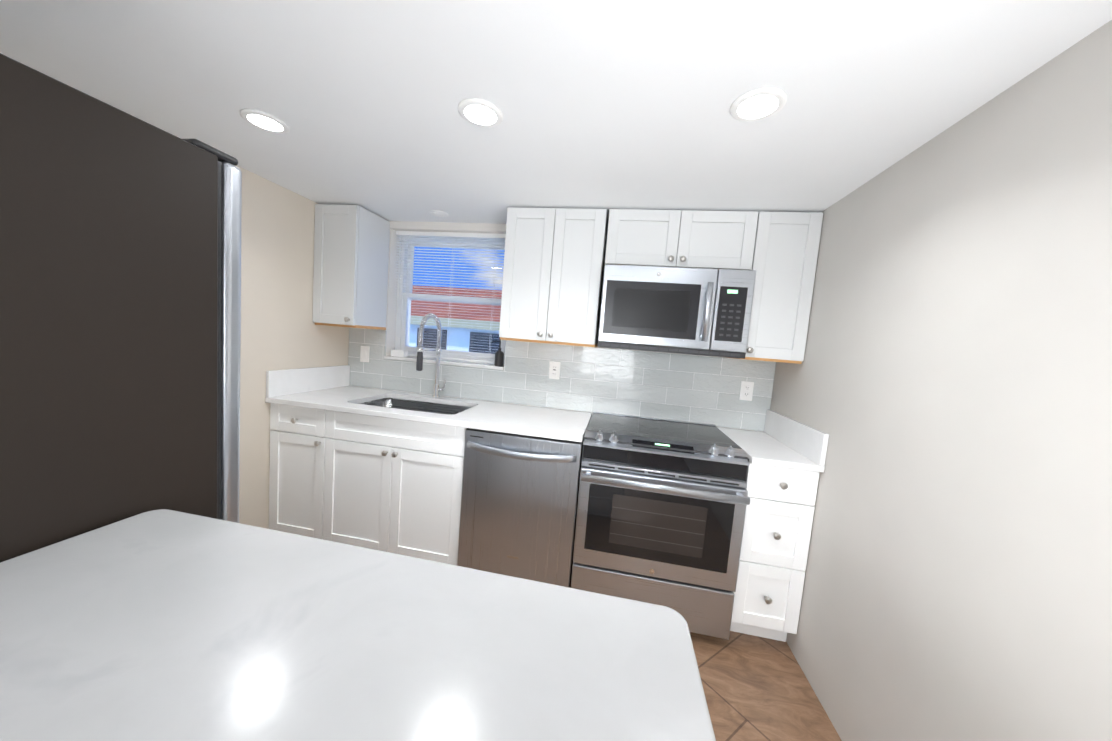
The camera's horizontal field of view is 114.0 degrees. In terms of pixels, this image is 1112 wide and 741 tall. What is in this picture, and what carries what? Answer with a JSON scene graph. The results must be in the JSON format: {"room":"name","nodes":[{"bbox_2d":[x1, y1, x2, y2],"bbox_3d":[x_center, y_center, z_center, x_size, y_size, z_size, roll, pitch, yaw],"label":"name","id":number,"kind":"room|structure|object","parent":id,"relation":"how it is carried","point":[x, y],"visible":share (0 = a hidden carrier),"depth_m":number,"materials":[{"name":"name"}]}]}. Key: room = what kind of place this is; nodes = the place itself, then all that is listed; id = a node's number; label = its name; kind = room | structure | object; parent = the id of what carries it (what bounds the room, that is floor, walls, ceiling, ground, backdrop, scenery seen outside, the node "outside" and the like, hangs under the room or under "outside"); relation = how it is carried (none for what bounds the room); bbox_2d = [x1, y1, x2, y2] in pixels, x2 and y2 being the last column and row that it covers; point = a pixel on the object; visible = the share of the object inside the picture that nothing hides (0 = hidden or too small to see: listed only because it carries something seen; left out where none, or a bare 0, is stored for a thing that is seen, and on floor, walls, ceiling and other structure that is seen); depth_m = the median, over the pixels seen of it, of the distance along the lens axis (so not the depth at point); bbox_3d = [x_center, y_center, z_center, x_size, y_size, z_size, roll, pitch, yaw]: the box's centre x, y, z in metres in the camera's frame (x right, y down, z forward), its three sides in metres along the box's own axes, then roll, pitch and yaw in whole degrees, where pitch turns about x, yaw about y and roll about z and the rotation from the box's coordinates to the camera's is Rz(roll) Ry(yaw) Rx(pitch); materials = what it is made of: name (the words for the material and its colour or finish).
{"room":"kitchen","nodes":[
{"label":"kitchen","id":0,"kind":"room"},
{"bbox_2d":[237,166,348,528],"bbox_3d":[-2.029,0.119,0.419,0.200,2.105,4.600,5,5,10],"label":"wall","id":1,"kind":"structure","parent":0,"point":[280,330],"depth_m":2.04,"materials":[{"name":"beige paint"}]},
{"bbox_2d":[0,0,1111,223],"bbox_3d":[-0.435,-0.835,0.056,3.375,0.100,5.070,5,5,10],"label":"ceiling","id":2,"kind":"structure","parent":0,"point":[608,105],"depth_m":1.07,"materials":[{"name":"white paint"}]},
{"bbox_2d":[240,108,289,133],"bbox_3d":[-1.101,-0.940,1.368,0.148,0.010,0.148,5,5,10],"label":"recessed light","id":3,"kind":"object","parent":2,"relation":"in","point":[264,121],"visible":1,"depth_m":1.35,"materials":[{"name":"white plastic"}]},
{"bbox_2d":[430,210,448,216],"bbox_3d":[-0.737,-0.987,2.277,0.114,0.010,0.114,5,5,10],"label":"recessed light","id":4,"kind":"object","parent":2,"relation":"in","point":[437,213],"visible":0.98,"depth_m":2.26,"materials":[{"name":"white plastic"}]},
{"bbox_2d":[458,98,502,126],"bbox_3d":[-0.253,-0.860,1.213,0.148,0.010,0.148,5,5,10],"label":"recessed light","id":5,"kind":"object","parent":2,"relation":"in","point":[479,112],"visible":1,"depth_m":1.20,"materials":[{"name":"white plastic"}]},
{"bbox_2d":[730,87,786,121],"bbox_3d":[0.596,-0.781,1.068,0.148,0.010,0.148,5,5,10],"label":"recessed light","id":6,"kind":"object","parent":2,"relation":"in","point":[758,104],"visible":1,"depth_m":1.05,"materials":[{"name":"white plastic"}]},
{"bbox_2d":[356,221,771,431],"bbox_3d":[-0.100,0.097,2.529,3.315,2.105,0.220,5,5,10],"label":"wall","id":7,"kind":"structure","parent":0,"point":[395,226],"depth_m":2.53,"materials":[{"name":"white paint"}]},
{"bbox_2d":[312,204,389,329],"bbox_3d":[-1.362,-0.664,2.399,0.296,0.750,0.352,5,5,10],"label":"upper cabinet","id":8,"kind":"object","parent":7,"relation":"attached to","point":[351,262],"visible":1,"depth_m":2.28,"materials":[{"name":"white wood"}]},
{"bbox_2d":[384,356,503,369],"bbox_3d":[-0.783,-0.059,2.570,0.890,0.020,0.125,5,5,10],"label":"window sill","id":9,"kind":"structure","parent":7,"relation":"attached to","point":[467,364],"depth_m":2.52,"materials":[{"name":"stone"}]},
{"bbox_2d":[391,349,407,356],"bbox_3d":[-1.125,-0.123,2.592,0.100,0.049,0.048,5,5,10],"label":"sponge caddy","id":10,"kind":"object","parent":9,"relation":"on","point":[398,353],"visible":1,"depth_m":2.57,"materials":[{"name":"white plastic"}]},
{"bbox_2d":[491,340,503,366],"bbox_3d":[-0.397,-0.118,2.455,0.087,0.176,0.060,5,5,10],"label":"soap pump","id":11,"kind":"object","parent":9,"relation":"on","point":[499,357],"visible":1,"depth_m":2.43,"materials":[{"name":"black plastic"}]},
{"bbox_2d":[392,231,505,365],"bbox_3d":[-0.735,-0.517,2.597,0.892,0.895,0.155,5,5,10],"label":"window unit","id":12,"kind":"structure","parent":7,"relation":"in","point":[409,241],"depth_m":2.59,"materials":[{"name":"white plastic"}]},
{"bbox_2d":[499,207,607,346],"bbox_3d":[-0.005,-0.537,2.167,0.560,0.750,0.352,5,5,10],"label":"upper cabinet","id":13,"kind":"object","parent":7,"relation":"attached to","point":[553,272],"visible":1,"depth_m":2.03,"materials":[{"name":"white wood"}]},
{"bbox_2d":[348,327,775,431],"bbox_3d":[-0.114,0.029,2.410,2.869,0.426,0.008,5,5,10],"label":"wall tile","id":14,"kind":"structure","parent":7,"relation":"attached to","point":[689,388],"depth_m":2.34,"materials":[{"name":"white tile"}]},
{"bbox_2d":[360,346,369,362],"bbox_3d":[-1.387,-0.118,2.614,0.072,0.116,0.013,5,5,10],"label":"switch plate","id":15,"kind":"object","parent":14,"relation":"attached to","point":[364,353],"visible":1,"depth_m":2.61,"materials":[{"name":"white plastic"}]},
{"bbox_2d":[549,361,560,379],"bbox_3d":[-0.009,-0.001,2.381,0.072,0.116,0.008,5,5,10],"label":"outlet","id":16,"kind":"object","parent":14,"relation":"attached to","point":[554,370],"visible":1,"depth_m":2.38,"materials":[{"name":"white plastic"}]},
{"bbox_2d":[739,381,753,400],"bbox_3d":[1.153,0.124,2.183,0.072,0.116,0.007,5,5,10],"label":"duplex electrical outlet","id":17,"kind":"object","parent":14,"relation":"attached to","point":[746,391],"visible":1,"depth_m":2.18,"materials":[{"name":"white plastic"}]},
{"bbox_2d":[605,209,758,269],"bbox_3d":[0.668,-0.697,2.036,0.749,0.306,0.352,5,5,10],"label":"upper cabinet","id":18,"kind":"object","parent":7,"relation":"attached to","point":[718,240],"visible":0.94,"depth_m":1.89,"materials":[{"name":"white wood"}]},
{"bbox_2d":[598,264,755,358],"bbox_3d":[0.632,-0.320,2.019,0.740,0.435,0.448,5,5,10],"label":"microwave","id":19,"kind":"object","parent":18,"relation":"attached to","point":[696,311],"visible":1,"depth_m":1.84,"materials":[{"name":"silver metal"}]},
{"bbox_2d":[726,211,822,363],"bbox_3d":[1.165,-0.428,1.967,0.294,0.750,0.352,5,5,10],"label":"upper cabinet","id":20,"kind":"object","parent":7,"relation":"attached to","point":[785,254],"visible":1,"depth_m":1.83,"materials":[{"name":"white wood"}]},
{"bbox_2d":[570,582,841,740],"bbox_3d":[-0.610,1.366,0.238,3.375,0.120,5.070,5,5,10],"label":"floor","id":21,"kind":"structure","parent":0,"point":[756,688],"depth_m":1.48,"materials":[{"name":"stone"}]},
{"bbox_2d":[0,53,241,562],"bbox_3d":[-1.403,0.306,0.757,0.909,1.774,0.856,5,5,10],"label":"fridge","id":22,"kind":"object","parent":21,"relation":"on","point":[120,289],"visible":0.6,"depth_m":0.73,"materials":[{"name":"black metal"}]},
{"bbox_2d":[269,403,326,538],"bbox_3d":[-1.453,0.618,2.362,0.364,0.882,0.626,5,5,10],"label":"base cabinet","id":23,"kind":"object","parent":21,"relation":"on","point":[297,469],"visible":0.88,"depth_m":2.08,"materials":[{"name":"white wood"}]},
{"bbox_2d":[0,509,715,740],"bbox_3d":[-0.499,0.866,0.089,1.160,0.914,1.384,5,5,10],"label":"kitchen island","id":24,"kind":"object","parent":21,"relation":"on","point":[163,625],"visible":0.98,"depth_m":0.50,"materials":[{"name":"stone"}]},
{"bbox_2d":[323,410,466,565],"bbox_3d":[-0.863,0.673,2.261,0.835,0.882,0.626,5,5,10],"label":"base cabinet","id":25,"kind":"object","parent":21,"relation":"on","point":[391,485],"visible":0.81,"depth_m":1.98,"materials":[{"name":"white wood"}]},
{"bbox_2d":[265,313,828,472],"bbox_3d":[-0.174,0.108,2.101,2.869,0.810,0.628,5,5,10],"label":"countertop","id":26,"kind":"structure","parent":25,"relation":"on","point":[782,441],"depth_m":2.05,"materials":[{"name":"stone"}]},
{"bbox_2d":[416,313,446,397],"bbox_3d":[-0.800,-0.087,2.341,0.093,0.560,0.278,5,5,10],"label":"faucet","id":27,"kind":"object","parent":26,"relation":"on","point":[419,361],"depth_m":2.40,"materials":[{"name":"silver metal"}]},
{"bbox_2d":[457,428,583,587],"bbox_3d":[-0.157,0.744,2.113,0.602,0.877,0.644,5,5,10],"label":"dishwasher","id":28,"kind":"object","parent":21,"relation":"on","point":[519,504],"visible":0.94,"depth_m":1.83,"materials":[{"name":"silver metal"}]},
{"bbox_2d":[571,411,749,639],"bbox_3d":[0.516,0.775,1.982,0.756,0.943,0.707,5,5,10],"label":"range","id":29,"kind":"object","parent":21,"relation":"on","point":[661,509],"visible":1,"depth_m":1.70,"materials":[{"name":"silver metal"}]},
{"bbox_2d":[730,462,819,641],"bbox_3d":[1.040,0.851,1.936,0.294,0.882,0.626,5,5,10],"label":"drawers","id":30,"kind":"object","parent":21,"relation":"on","point":[778,522],"visible":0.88,"depth_m":1.66,"materials":[{"name":"white wood"}]},
{"bbox_2d":[770,20,1111,740],"bbox_3d":[0.989,0.401,-0.097,0.200,2.105,4.600,5,5,10],"label":"wall","id":31,"kind":"structure","parent":0,"point":[946,384],"depth_m":0.95,"materials":[{"name":"beige paint"}]},
{"label":"outside","id":32,"kind":"structure","parent":0,"visible":0},
{"bbox_2d":[407,300,410,345],"bbox_3d":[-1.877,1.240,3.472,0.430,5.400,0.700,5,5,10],"label":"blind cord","id":33,"kind":"structure","parent":32,"point":[408,324],"depth_m":3.62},
{"bbox_2d":[409,285,501,353],"bbox_3d":[-4.402,-0.153,13.953,11.600,6.050,7.600,5,5,10],"label":"building","id":34,"kind":"structure","parent":32,"point":[474,326],"depth_m":10.20,"materials":[{"name":"brick"}]}
]}

